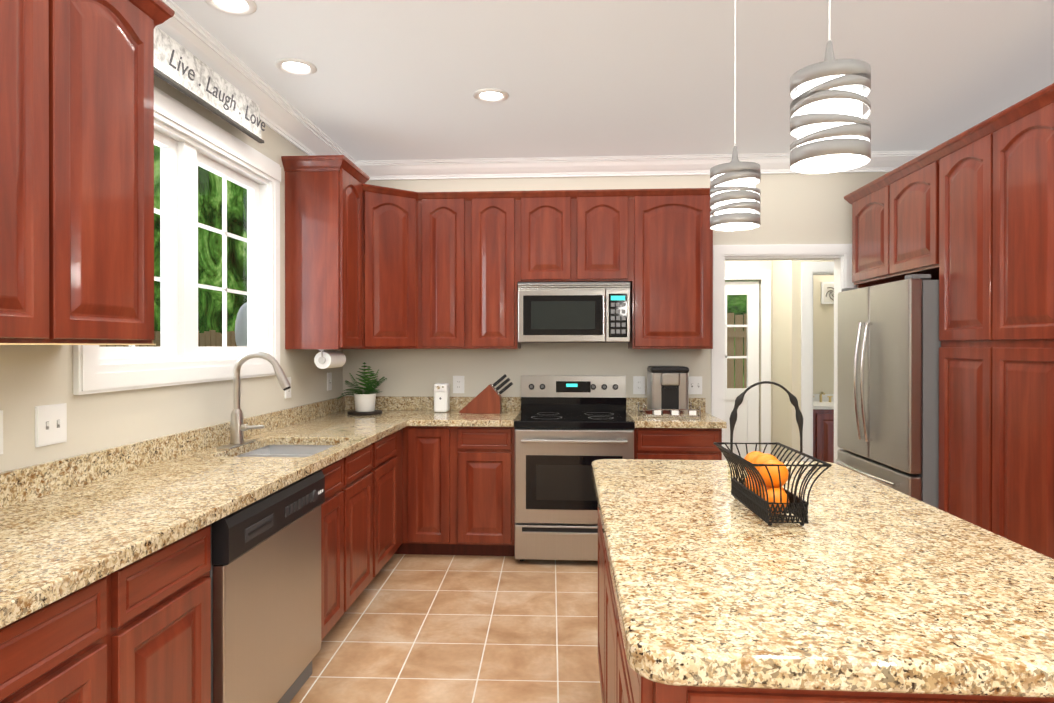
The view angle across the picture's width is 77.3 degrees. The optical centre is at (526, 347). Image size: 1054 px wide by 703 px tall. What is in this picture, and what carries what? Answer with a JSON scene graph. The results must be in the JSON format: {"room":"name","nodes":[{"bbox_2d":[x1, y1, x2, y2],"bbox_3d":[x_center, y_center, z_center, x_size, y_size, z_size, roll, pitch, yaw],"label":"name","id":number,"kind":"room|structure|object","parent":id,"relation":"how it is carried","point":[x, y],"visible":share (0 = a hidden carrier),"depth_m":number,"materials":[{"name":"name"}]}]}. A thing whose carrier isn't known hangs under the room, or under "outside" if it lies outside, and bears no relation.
{"room":"kitchen","nodes":[
{"label":"kitchen","id":0,"kind":"room"},
{"bbox_2d":[0,74,342,471],"bbox_3d":[-1.673,0.019,1.353,0.120,2.740,7.470,0,0,4],"label":"wall","id":1,"kind":"structure","parent":0,"point":[32,377],"depth_m":2.62,"materials":[{"name":"beige paint"}]},
{"bbox_2d":[0,410,2,453],"bbox_3d":[-1.571,0.252,1.929,0.010,0.130,0.085,0,0,4],"label":"outlet","id":2,"kind":"object","parent":1,"relation":"attached to","point":[1,411],"depth_m":1.96,"materials":[{"name":"white plastic"}]},
{"bbox_2d":[0,0,63,344],"bbox_3d":[-1.435,-0.551,1.530,0.328,1.080,0.450,0,0,4],"label":"upper cabinet","id":3,"kind":"object","parent":1,"relation":"attached to","point":[31,182],"depth_m":1.68,"materials":[{"name":"brown wood"}]},
{"bbox_2d":[35,403,66,446],"bbox_3d":[-1.552,0.251,2.158,0.018,0.130,0.125,0,0,4],"label":"light switch","id":4,"kind":"object","parent":1,"relation":"attached to","point":[50,424],"depth_m":2.15,"materials":[{"name":"white plastic"}]},
{"bbox_2d":[60,0,163,344],"bbox_3d":[-1.407,-0.553,1.978,0.328,1.080,0.447,0,0,4],"label":"upper cabinet","id":5,"kind":"object","parent":1,"relation":"attached to","point":[76,172],"depth_m":1.96,"materials":[{"name":"brown wood"}]},
{"bbox_2d":[73,84,280,394],"bbox_3d":[-1.547,-0.481,3.047,0.138,1.280,1.580,0,0,4],"label":"window","id":6,"kind":"structure","parent":1,"relation":"in","point":[188,141],"depth_m":2.99,"materials":[{"name":"white wood"}]},
{"bbox_2d":[154,26,264,142],"bbox_3d":[-1.419,-1.159,2.882,0.032,0.190,1.180,0,0,4],"label":"sign","id":7,"kind":"object","parent":1,"relation":"attached to","point":[179,67],"visible":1,"depth_m":2.89,"materials":[{"name":"grey wood"}]},
{"bbox_2d":[157,0,356,165],"bbox_3d":[-1.541,-1.298,1.281,0.150,0.105,7.350,0,0,4],"label":"crown molding","id":8,"kind":"structure","parent":1,"relation":"attached to","point":[284,118],"depth_m":3.32,"materials":[{"name":"white paint"}]},
{"bbox_2d":[285,377,290,398],"bbox_3d":[-1.442,0.241,3.980,0.010,0.125,0.080,0,0,4],"label":"outlet","id":9,"kind":"object","parent":1,"relation":"attached to","point":[288,392],"depth_m":3.98,"materials":[{"name":"white plastic"}]},
{"bbox_2d":[283,163,364,348],"bbox_3d":[-1.260,-0.538,4.133,0.352,1.092,0.406,0,0,4],"label":"upper cabinet","id":10,"kind":"object","parent":1,"relation":"attached to","point":[325,202],"depth_m":3.94,"materials":[{"name":"brown wood"}]},
{"bbox_2d":[314,349,345,368],"bbox_3d":[-1.228,0.068,4.121,0.104,0.116,0.310,0,0,4],"label":"paper towel holder","id":11,"kind":"object","parent":10,"relation":"attached to","point":[329,358],"visible":0.98,"depth_m":4.00,"materials":[{"name":"white paper"}]},
{"bbox_2d":[327,372,331,390],"bbox_3d":[-1.395,0.238,4.668,0.018,0.125,0.080,0,0,4],"label":"outlet","id":12,"kind":"object","parent":1,"relation":"attached to","point":[329,375],"depth_m":4.66,"materials":[{"name":"white plastic"}]},
{"bbox_2d":[290,554,601,702],"bbox_3d":[0.900,1.411,2.203,5.150,0.050,9.720,0,0,4],"label":"floor","id":13,"kind":"structure","parent":0,"point":[414,628],"depth_m":3.16,"materials":[{"name":"tile"}]},
{"bbox_2d":[0,567,123,702],"bbox_3d":[-1.299,0.952,1.349,0.623,0.874,0.448,0,0,4],"label":"base cabinet","id":14,"kind":"object","parent":13,"relation":"on","point":[70,649],"depth_m":1.42,"materials":[{"name":"brown wood"}]},
{"bbox_2d":[0,396,419,627],"bbox_3d":[-1.201,0.440,2.607,0.660,0.140,4.668,0,0,4],"label":"countertop","id":15,"kind":"structure","parent":14,"relation":"on","point":[69,525],"depth_m":2.12,"materials":[{"name":"stone"}]},
{"bbox_2d":[216,352,290,448],"bbox_3d":[-1.278,0.243,3.158,0.296,0.450,0.260,0,0,4],"label":"faucet","id":16,"kind":"object","parent":15,"relation":"on","point":[238,427],"visible":1,"depth_m":3.15,"materials":[{"name":"silver metal"}]},
{"bbox_2d":[235,445,334,456],"bbox_3d":[-1.148,0.612,3.148,0.492,0.204,0.646,0,0,4],"label":"undermount sink","id":17,"kind":"object","parent":15,"relation":"in","point":[288,450],"visible":0.02,"depth_m":3.45,"materials":[{"name":"silver metal"}]},
{"bbox_2d":[338,362,386,415],"bbox_3d":[-1.166,0.283,4.608,0.346,0.360,0.344,0,0,4],"label":"potted plant","id":18,"kind":"object","parent":15,"relation":"on","point":[365,402],"visible":1,"depth_m":4.57,"materials":[{"name":"green plant"}]},
{"bbox_2d":[124,524,210,702],"bbox_3d":[-1.271,0.951,1.799,0.623,0.874,0.453,0,0,4],"label":"base cabinet","id":19,"kind":"object","parent":13,"relation":"on","point":[138,631],"depth_m":1.78,"materials":[{"name":"brown wood"}]},
{"bbox_2d":[210,470,324,702],"bbox_3d":[-1.180,0.950,2.423,0.610,0.871,0.792,0,0,4],"label":"dishwasher","id":20,"kind":"object","parent":13,"relation":"on","point":[265,573],"visible":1,"depth_m":2.30,"materials":[{"name":"grey metal"}]},
{"bbox_2d":[320,456,347,640],"bbox_3d":[-1.195,0.947,3.003,0.623,0.874,0.353,0,0,4],"label":"base cabinet","id":21,"kind":"object","parent":13,"relation":"on","point":[334,511],"depth_m":3.02,"materials":[{"name":"brown wood"}]},
{"bbox_2d":[348,442,375,607],"bbox_3d":[-1.169,0.946,3.415,0.623,0.874,0.472,0,0,4],"label":"base cabinet","id":22,"kind":"object","parent":13,"relation":"on","point":[361,463],"depth_m":3.42,"materials":[{"name":"brown wood"}]},
{"bbox_2d":[376,430,399,574],"bbox_3d":[-1.139,0.944,3.899,0.623,0.874,0.498,0,0,4],"label":"base cabinet","id":23,"kind":"object","parent":13,"relation":"on","point":[388,447],"depth_m":3.91,"materials":[{"name":"brown wood"}]},
{"bbox_2d":[408,426,455,554],"bbox_3d":[-0.631,0.942,4.604,0.343,0.874,0.613,0,0,4],"label":"base cabinet","id":24,"kind":"object","parent":13,"relation":"on","point":[431,449],"depth_m":4.30,"materials":[{"name":"brown wood"}]},
{"bbox_2d":[412,396,520,426],"bbox_3d":[-0.405,0.434,4.566,0.684,0.140,0.658,0,0,4],"label":"countertop","id":25,"kind":"structure","parent":24,"relation":"on","point":[423,414],"depth_m":4.52,"materials":[{"name":"stone"}]},
{"bbox_2d":[434,383,449,411],"bbox_3d":[-0.617,0.360,4.761,0.100,0.205,0.118,0,0,4],"label":"can opener","id":26,"kind":"object","parent":25,"relation":"on","point":[441,397],"visible":1,"depth_m":4.72,"materials":[{"name":"white plastic"}]},
{"bbox_2d":[459,374,512,413],"bbox_3d":[-0.288,0.324,4.689,0.375,0.277,0.100,0,0,4],"label":"knife block","id":27,"kind":"object","parent":25,"relation":"on","point":[487,399],"visible":1,"depth_m":4.64,"materials":[{"name":"brown wood"}]},
{"bbox_2d":[456,426,514,555],"bbox_3d":[-0.261,0.942,4.581,0.398,0.874,0.613,0,0,4],"label":"base cabinet","id":28,"kind":"object","parent":13,"relation":"on","point":[485,456],"depth_m":4.28,"materials":[{"name":"brown wood"}]},
{"bbox_2d":[514,375,634,560],"bbox_3d":[0.316,0.792,4.468,0.760,1.175,0.757,0,0,4],"label":"range","id":29,"kind":"object","parent":13,"relation":"on","point":[569,429],"visible":0.94,"depth_m":4.16,"materials":[{"name":"grey metal"}]},
{"bbox_2d":[598,508,601,627],"bbox_3d":[0.740,0.954,2.447,0.930,0.864,0.585,0,0,4],"label":"base cabinet","id":30,"kind":"object","parent":13,"relation":"on","point":[599,520],"depth_m":2.56,"materials":[{"name":"brown wood"}]},
{"bbox_2d":[598,530,609,702],"bbox_3d":[0.705,0.956,1.881,0.930,0.864,0.550,0,0,4],"label":"base cabinet","id":31,"kind":"object","parent":13,"relation":"on","point":[604,632],"depth_m":2.15,"materials":[{"name":"brown wood"}]},
{"bbox_2d":[634,428,721,459],"bbox_3d":[0.982,0.942,4.503,0.556,0.874,0.613,0,0,4],"label":"base cabinet","id":32,"kind":"object","parent":13,"relation":"on","point":[676,443],"visible":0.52,"depth_m":4.20,"materials":[{"name":"brown wood"}]},
{"bbox_2d":[626,397,726,427],"bbox_3d":[0.988,0.434,4.478,0.571,0.140,0.658,0,0,4],"label":"countertop","id":33,"kind":"structure","parent":32,"relation":"on","point":[706,420],"depth_m":4.27,"materials":[{"name":"stone"}]},
{"bbox_2d":[638,366,700,417],"bbox_3d":[0.972,0.295,4.540,0.385,0.336,0.335,0,0,4],"label":"coffee maker","id":34,"kind":"object","parent":33,"relation":"on","point":[667,391],"visible":1,"depth_m":4.44,"materials":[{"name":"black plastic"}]},
{"bbox_2d":[813,392,833,462],"bbox_3d":[3.164,0.906,6.463,0.905,0.934,0.510,0,0,4],"label":"bathroom vanity","id":35,"kind":"object","parent":13,"relation":"on","point":[823,426],"visible":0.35,"depth_m":6.23,"materials":[{"name":"brown wood"}]},
{"bbox_2d":[610,573,1053,702],"bbox_3d":[0.669,0.957,1.315,0.930,0.864,0.584,0,0,4],"label":"base cabinet","id":36,"kind":"object","parent":13,"relation":"on","point":[622,680],"depth_m":1.05,"materials":[{"name":"brown wood"}]},
{"bbox_2d":[592,459,1053,697],"bbox_3d":[0.715,0.497,1.879,1.000,0.050,1.785,0,0,4],"label":"countertop","id":37,"kind":"structure","parent":36,"relation":"on","point":[858,582],"depth_m":1.29,"materials":[{"name":"stone"}]},
{"bbox_2d":[713,381,831,525],"bbox_3d":[0.691,0.284,1.902,0.220,0.376,0.395,0,0,4],"label":"fruit basket","id":38,"kind":"object","parent":37,"relation":"on","point":[760,491],"visible":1,"depth_m":1.83,"materials":[{"name":"black metal"}]},
{"bbox_2d":[836,274,940,508],"bbox_3d":[2.408,0.492,3.971,0.819,1.777,0.947,0,0,4],"label":"refrigerator","id":39,"kind":"object","parent":13,"relation":"on","point":[889,343],"visible":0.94,"depth_m":3.70,"materials":[{"name":"grey metal"}]},
{"bbox_2d":[932,127,987,527],"bbox_3d":[2.474,0.188,3.259,0.618,2.390,0.448,0,0,4],"label":"tall cabinet","id":40,"kind":"object","parent":13,"relation":"on","point":[965,218],"depth_m":3.29,"materials":[{"name":"brown wood"}]},
{"bbox_2d":[984,95,1053,558],"bbox_3d":[2.445,0.190,2.800,0.618,2.390,0.472,0,0,4],"label":"tall cabinet","id":41,"kind":"object","parent":13,"relation":"on","point":[1019,201],"depth_m":2.86,"materials":[{"name":"brown wood"}]},
{"bbox_2d":[172,0,1053,160],"bbox_3d":[0.900,-1.379,2.194,5.150,0.050,9.720,0,0,4],"label":"ceiling","id":42,"kind":"structure","parent":0,"point":[397,79],"depth_m":3.18,"materials":[{"name":"grey paint"}]},
{"bbox_2d":[204,0,256,15],"bbox_3d":[-1.160,-1.349,2.579,0.191,0.010,0.191,0,0,-35],"label":"recessed light","id":43,"kind":"object","parent":42,"relation":"in","point":[231,7],"depth_m":2.60,"materials":[{"name":"white"}]},
{"bbox_2d":[275,58,316,75],"bbox_3d":[-1.112,-1.351,3.172,0.191,0.010,0.191,0,0,-2],"label":"recessed light","id":44,"kind":"object","parent":42,"relation":"in","point":[296,66],"depth_m":3.17,"materials":[{"name":"white"}]},
{"bbox_2d":[473,88,508,102],"bbox_3d":[-0.192,-1.352,3.536,0.191,0.010,0.191,0,0,-35],"label":"recessed light","id":45,"kind":"object","parent":42,"relation":"in","point":[488,95],"depth_m":3.53,"materials":[{"name":"white"}]},
{"bbox_2d":[710,0,760,230],"bbox_3d":[0.750,-0.895,2.376,0.174,0.918,0.174,0,0,4],"label":"pendant light","id":46,"kind":"object","parent":42,"relation":"hanging from","point":[735,193],"visible":1,"depth_m":2.31,"materials":[{"name":"silver metal"}]},
{"bbox_2d":[790,0,870,173],"bbox_3d":[0.715,-0.892,1.556,0.174,0.918,0.174,0,0,4],"label":"pendant light","id":47,"kind":"object","parent":42,"relation":"hanging from","point":[830,127],"visible":1,"depth_m":1.50,"materials":[{"name":"silver metal"}]},
{"bbox_2d":[343,172,887,413],"bbox_3d":[0.808,0.008,4.880,4.390,2.740,0.120,0,0,4],"label":"wall","id":48,"kind":"structure","parent":0,"point":[798,208],"depth_m":4.84,"materials":[{"name":"beige paint"}]},
{"bbox_2d":[357,171,428,348],"bbox_3d":[-1.081,-0.564,4.631,0.646,1.140,0.607,0,0,4],"label":"upper cabinet","id":49,"kind":"object","parent":48,"relation":"attached to","point":[368,266],"depth_m":4.44,"materials":[{"name":"brown wood"}]},
{"bbox_2d":[417,195,468,348],"bbox_3d":[-0.573,-0.518,4.729,0.355,1.048,0.348,0,0,4],"label":"upper cabinet","id":50,"kind":"object","parent":48,"relation":"attached to","point":[442,220],"depth_m":4.56,"materials":[{"name":"brown wood"}]},
{"bbox_2d":[453,376,463,392],"bbox_3d":[-0.509,0.273,4.897,0.085,0.130,0.010,0,0,4],"label":"outlet","id":51,"kind":"object","parent":48,"relation":"attached to","point":[458,381],"depth_m":4.89,"materials":[{"name":"white plastic"}]},
{"bbox_2d":[469,195,520,348],"bbox_3d":[-0.226,-0.518,4.707,0.341,1.048,0.348,0,0,4],"label":"upper cabinet","id":52,"kind":"object","parent":48,"relation":"attached to","point":[494,220],"depth_m":4.54,"materials":[{"name":"brown wood"}]},
{"bbox_2d":[521,191,576,282],"bbox_3d":[0.138,-0.750,4.683,0.388,0.585,0.348,0,0,4],"label":"upper cabinet","id":53,"kind":"object","parent":48,"relation":"attached to","point":[549,220],"depth_m":4.51,"materials":[{"name":"brown wood"}]},
{"bbox_2d":[577,191,636,282],"bbox_3d":[0.530,-0.749,4.658,0.398,0.585,0.348,0,0,4],"label":"upper cabinet","id":54,"kind":"object","parent":48,"relation":"attached to","point":[606,220],"depth_m":4.49,"materials":[{"name":"brown wood"}]},
{"bbox_2d":[518,282,629,342],"bbox_3d":[0.328,-0.241,4.631,0.756,0.409,0.428,0,0,4],"label":"microwave","id":55,"kind":"object","parent":54,"relation":"attached to","point":[573,312],"visible":1,"depth_m":4.45,"materials":[{"name":"grey metal"}]},
{"bbox_2d":[633,376,644,393],"bbox_3d":[0.819,0.273,4.814,0.085,0.130,0.010,0,0,4],"label":"outlet","id":56,"kind":"object","parent":48,"relation":"attached to","point":[638,381],"depth_m":4.81,"materials":[{"name":"white plastic"}]},
{"bbox_2d":[357,150,928,179],"bbox_3d":[0.829,-1.309,4.739,4.089,0.105,0.150,0,0,4],"label":"crown molding","id":57,"kind":"structure","parent":48,"relation":"attached to","point":[881,161],"depth_m":4.76,"materials":[{"name":"white paint"}]},
{"bbox_2d":[628,191,712,348],"bbox_3d":[0.998,-0.518,4.630,0.540,1.048,0.348,0,0,4],"label":"upper cabinet","id":58,"kind":"object","parent":48,"relation":"attached to","point":[671,299],"depth_m":4.46,"materials":[{"name":"brown wood"}]},
{"bbox_2d":[689,376,701,393],"bbox_3d":[1.223,0.273,4.785,0.100,0.130,0.018,0,0,4],"label":"outlet","id":59,"kind":"object","parent":48,"relation":"attached to","point":[695,382],"depth_m":4.79,"materials":[{"name":"white plastic"}]},
{"bbox_2d":[711,244,855,463],"bbox_3d":[1.847,0.317,4.804,1.011,2.122,0.145,0,0,4],"label":"door frame","id":60,"kind":"structure","parent":48,"relation":"attached to","point":[840,255],"depth_m":4.76,"materials":[{"name":"white wood"}]},
{"bbox_2d":[725,260,771,451],"bbox_3d":[1.846,0.002,6.568,1.370,2.740,0.120,0,0,4],"label":"wall","id":61,"kind":"structure","parent":0,"point":[750,265],"depth_m":6.49,"materials":[{"name":"beige paint"}]},
{"bbox_2d":[725,281,758,459],"bbox_3d":[1.866,0.355,6.529,0.855,2.025,0.098,0,0,4],"label":"hall door","id":62,"kind":"structure","parent":61,"relation":"in","point":[746,428],"depth_m":6.52,"materials":[{"name":"white wood"}]},
{"bbox_2d":[725,270,770,453],"bbox_3d":[1.864,0.305,6.498,1.055,2.135,0.017,0,0,4],"label":"door frame","id":63,"kind":"structure","parent":61,"relation":"attached to","point":[764,276],"depth_m":6.46,"materials":[{"name":"white wood"}]},
{"bbox_2d":[772,260,833,460],"bbox_3d":[2.997,0.004,6.145,1.220,2.740,0.580,0,0,4],"label":"wall","id":64,"kind":"structure","parent":0,"point":[786,324],"depth_m":6.04,"materials":[{"name":"beige paint"}]},
{"bbox_2d":[801,262,833,460],"bbox_3d":[2.977,0.305,5.908,1.050,2.140,0.139,0,0,4],"label":"door frame","id":65,"kind":"structure","parent":64,"relation":"attached to","point":[809,270],"depth_m":5.87,"materials":[{"name":"white wood"}]},
{"bbox_2d":[813,275,833,393],"bbox_3d":[3.088,0.002,6.791,1.080,2.740,0.120,0,0,4],"label":"wall","id":66,"kind":"structure","parent":0,"point":[823,347],"depth_m":6.72,"materials":[{"name":"beige paint"}]},
{"bbox_2d":[821,282,833,303],"bbox_3d":[3.113,-0.558,6.711,0.220,0.220,0.026,0,0,4],"label":"picture frame","id":67,"kind":"object","parent":66,"relation":"attached to","point":[827,292],"visible":0.58,"depth_m":6.71,"materials":[{"name":"white"}]},
{"bbox_2d":[848,183,931,286],"bbox_3d":[2.538,-0.723,4.279,0.618,0.575,0.538,0,0,4],"label":"upper cabinet","id":68,"kind":"object","parent":0,"relation":"attached to","point":[868,208],"depth_m":4.31,"materials":[{"name":"brown wood"}]},
{"bbox_2d":[884,159,931,278],"bbox_3d":[2.505,-0.721,3.745,0.618,0.575,0.532,0,0,4],"label":"upper cabinet","id":69,"kind":"object","parent":0,"relation":"attached to","point":[908,195],"depth_m":3.80,"materials":[{"name":"brown wood"}]},
{"label":"outside","id":70,"kind":"structure","parent":0,"visible":0},
{"bbox_2d":[154,145,246,332],"bbox_3d":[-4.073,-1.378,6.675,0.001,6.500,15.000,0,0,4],"label":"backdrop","id":71,"kind":"structure","parent":70,"point":[239,247],"depth_m":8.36,"materials":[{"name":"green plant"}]},
{"bbox_3d":[-2.742,1.647,6.601,2.669,0.050,15.000,0,0,4],"label":"ground","id":72,"kind":"structure","parent":70,"visible":0},
{"bbox_2d":[99,330,236,346],"bbox_3d":[-3.488,0.709,7.547,0.060,1.820,8.800,0,0,4],"label":"fence","id":73,"kind":"object","parent":72,"relation":"on","point":[207,336],"depth_m":7.23,"materials":[{"name":"brown wood"}]},
{"bbox_2d":[235,303,246,345],"bbox_3d":[-2.248,0.610,5.845,0.511,2.031,0.494,0,0,4],"label":"outdoor chair","id":74,"kind":"object","parent":72,"relation":"on","point":[242,329],"depth_m":5.69,"materials":[{"name":"white plastic"}]},
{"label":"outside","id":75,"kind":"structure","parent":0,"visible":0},
{"bbox_2d":[725,281,746,387],"bbox_3d":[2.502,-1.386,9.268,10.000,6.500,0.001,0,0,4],"label":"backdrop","id":76,"kind":"structure","parent":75,"point":[739,305],"depth_m":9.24,"materials":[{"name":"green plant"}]},
{"bbox_2d":[727,313,746,387],"bbox_3d":[2.645,0.585,8.363,4.400,2.063,0.040,0,0,4],"label":"fence","id":77,"kind":"object","parent":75,"point":[738,331],"depth_m":8.36,"materials":[{"name":"brown wood"}]}
]}

